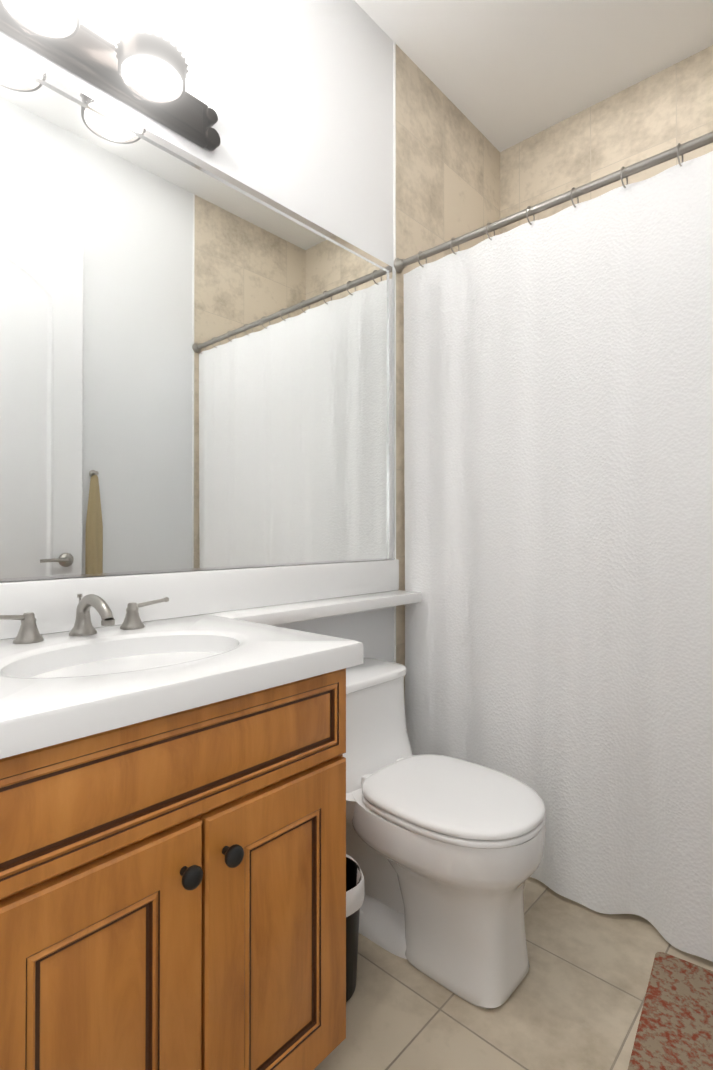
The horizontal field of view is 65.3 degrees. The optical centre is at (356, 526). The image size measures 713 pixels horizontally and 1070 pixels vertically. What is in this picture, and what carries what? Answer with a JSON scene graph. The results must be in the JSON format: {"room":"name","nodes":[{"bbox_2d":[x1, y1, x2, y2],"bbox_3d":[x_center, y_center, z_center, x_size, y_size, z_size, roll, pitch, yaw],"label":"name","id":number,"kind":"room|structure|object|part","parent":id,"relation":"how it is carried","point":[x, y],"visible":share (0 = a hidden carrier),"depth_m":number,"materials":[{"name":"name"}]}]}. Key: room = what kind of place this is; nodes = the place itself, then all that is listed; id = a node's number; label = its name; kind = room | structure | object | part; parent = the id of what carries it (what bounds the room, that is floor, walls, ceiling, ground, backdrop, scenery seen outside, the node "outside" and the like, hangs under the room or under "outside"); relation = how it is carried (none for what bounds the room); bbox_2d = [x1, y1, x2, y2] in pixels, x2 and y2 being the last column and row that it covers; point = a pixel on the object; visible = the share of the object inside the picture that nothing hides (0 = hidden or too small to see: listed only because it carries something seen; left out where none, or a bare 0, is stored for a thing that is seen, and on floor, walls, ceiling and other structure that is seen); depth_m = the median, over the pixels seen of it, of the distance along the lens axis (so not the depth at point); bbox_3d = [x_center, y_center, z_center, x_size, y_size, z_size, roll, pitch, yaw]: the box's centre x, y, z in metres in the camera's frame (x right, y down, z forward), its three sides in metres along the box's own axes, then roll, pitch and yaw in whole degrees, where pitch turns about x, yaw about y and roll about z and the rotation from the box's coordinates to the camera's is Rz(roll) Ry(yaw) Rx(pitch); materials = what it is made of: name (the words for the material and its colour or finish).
{"room":"bathroom","nodes":[
{"label":"bathroom","id":0,"kind":"room"},
{"bbox_2d":[0,0,393,661],"bbox_3d":[-0.641,-0.367,1.298,0.100,2.930,2.220,0,-1,42],"label":"wall","id":1,"kind":"structure","parent":0,"point":[296,96],"depth_m":1.75,"materials":[{"name":"white paint"}]},
{"bbox_2d":[0,0,220,150],"bbox_3d":[-0.550,-1.053,1.184,0.192,0.125,0.703,0,-1,42],"label":"sconce","id":2,"kind":"object","parent":1,"relation":"attached to","point":[141,65],"visible":0.98,"depth_m":1.22,"materials":[{"name":"white glass"}]},
{"bbox_2d":[0,47,392,581],"bbox_3d":[-0.569,-0.427,1.292,0.012,1.080,2.068,0,-1,42],"label":"mirror","id":3,"kind":"object","parent":1,"relation":"attached to","point":[195,363],"visible":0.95,"depth_m":1.40,"materials":[{"name":"clear glass"}]},
{"bbox_2d":[394,41,395,662],"bbox_3d":[0.143,-0.360,2.079,0.004,2.930,0.008,0,-1,42],"label":"trim","id":4,"kind":"structure","parent":1,"relation":"attached to","point":[394,334],"depth_m":2.08,"materials":[{"name":"white paint"}]},
{"bbox_2d":[396,45,499,704],"bbox_3d":[0.418,-0.357,2.457,0.100,2.930,0.920,0,-1,42],"label":"wall tiles","id":5,"kind":"structure","parent":1,"relation":"attached to","point":[447,170],"depth_m":2.25,"materials":[{"name":"beige tile"}]},
{"bbox_2d":[394,131,712,961],"bbox_3d":[0.668,0.037,1.607,1.404,2.107,0.085,0,-1,42],"label":"shower curtain","id":6,"kind":"object","parent":1,"relation":"attached to","point":[558,429],"visible":0.92,"depth_m":1.63,"materials":[{"name":"white fabric"}]},
{"bbox_3d":[0.675,-0.982,1.625,1.404,0.068,0.056,0,-1,42],"label":"rod","id":7,"kind":"part","parent":6,"relation":"part of","materials":[{"name":"silver metal"}]},
{"bbox_2d":[314,877,712,1069],"bbox_3d":[0.227,1.146,1.114,1.610,0.100,3.140,0,-1,42],"label":"floor","id":8,"kind":"structure","parent":0,"point":[575,1000],"depth_m":1.27,"materials":[{"name":"beige tile"}]},
{"bbox_2d":[0,559,421,1069],"bbox_3d":[-0.150,0.607,1.329,0.565,0.983,1.491,0,-1,42],"label":"bathroom vanity","id":9,"kind":"object","parent":8,"relation":"on","point":[172,823],"visible":1,"depth_m":0.88,"materials":[{"name":"maple"},{"name":"dark wood glaze"},{"name":"black metal"}]},
{"bbox_2d":[0,594,168,643],"bbox_3d":[-0.538,0.182,1.137,0.160,0.087,0.372,0,-1,42],"label":"faucet","id":10,"kind":"object","parent":9,"relation":"on","point":[132,629],"depth_m":1.15,"materials":[{"name":"silver metal"}]},
{"bbox_2d":[0,614,362,758],"bbox_3d":[-0.424,0.291,1.034,0.562,0.132,0.682,0,-1,42],"label":"countertop","id":11,"kind":"structure","parent":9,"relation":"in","point":[158,686],"depth_m":0.92,"materials":[{"name":"white stone"}]},
{"bbox_2d":[346,854,364,1001],"bbox_3d":[-0.075,0.962,1.335,0.196,0.270,0.194,0,-1,42],"label":"waste bin","id":12,"kind":"object","parent":8,"relation":"on","point":[355,891],"visible":0.29,"depth_m":1.29,"materials":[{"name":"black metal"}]},
{"bbox_2d":[343,657,544,1008],"bbox_3d":[0.144,0.772,1.523,0.733,0.656,0.436,0,-1,42],"label":"toilet","id":13,"kind":"object","parent":8,"relation":"on","point":[446,853],"visible":0.85,"depth_m":1.35,"materials":[{"name":"white ceramic"}]},
{"bbox_3d":[0.246,0.691,1.437,0.464,0.041,0.372,0,-1,42],"label":"seat","id":14,"kind":"part","parent":13,"relation":"part of","materials":[{"name":"white plastic"}]},
{"bbox_2d":[628,952,712,1069],"bbox_3d":[0.669,1.090,0.947,0.400,0.008,0.920,0,-1,36],"label":"floor mat","id":15,"kind":"object","parent":8,"relation":"on","point":[675,1029],"visible":1,"depth_m":1.23,"materials":[{"name":"fabric"}]},
{"bbox_2d":[354,0,712,151],"bbox_3d":[0.227,-1.884,1.142,1.610,0.100,3.140,0,-1,42],"label":"ceiling","id":16,"kind":"structure","parent":0,"point":[502,75],"depth_m":2.12,"materials":[{"name":"white paint"}]},
{"bbox_2d":[500,45,712,233],"bbox_3d":[1.252,-0.358,2.250,1.410,2.930,0.100,0,-1,42],"label":"wall tile","id":17,"kind":"structure","parent":0,"point":[670,107],"depth_m":2.35,"materials":[{"name":"beige tile"}]}
]}

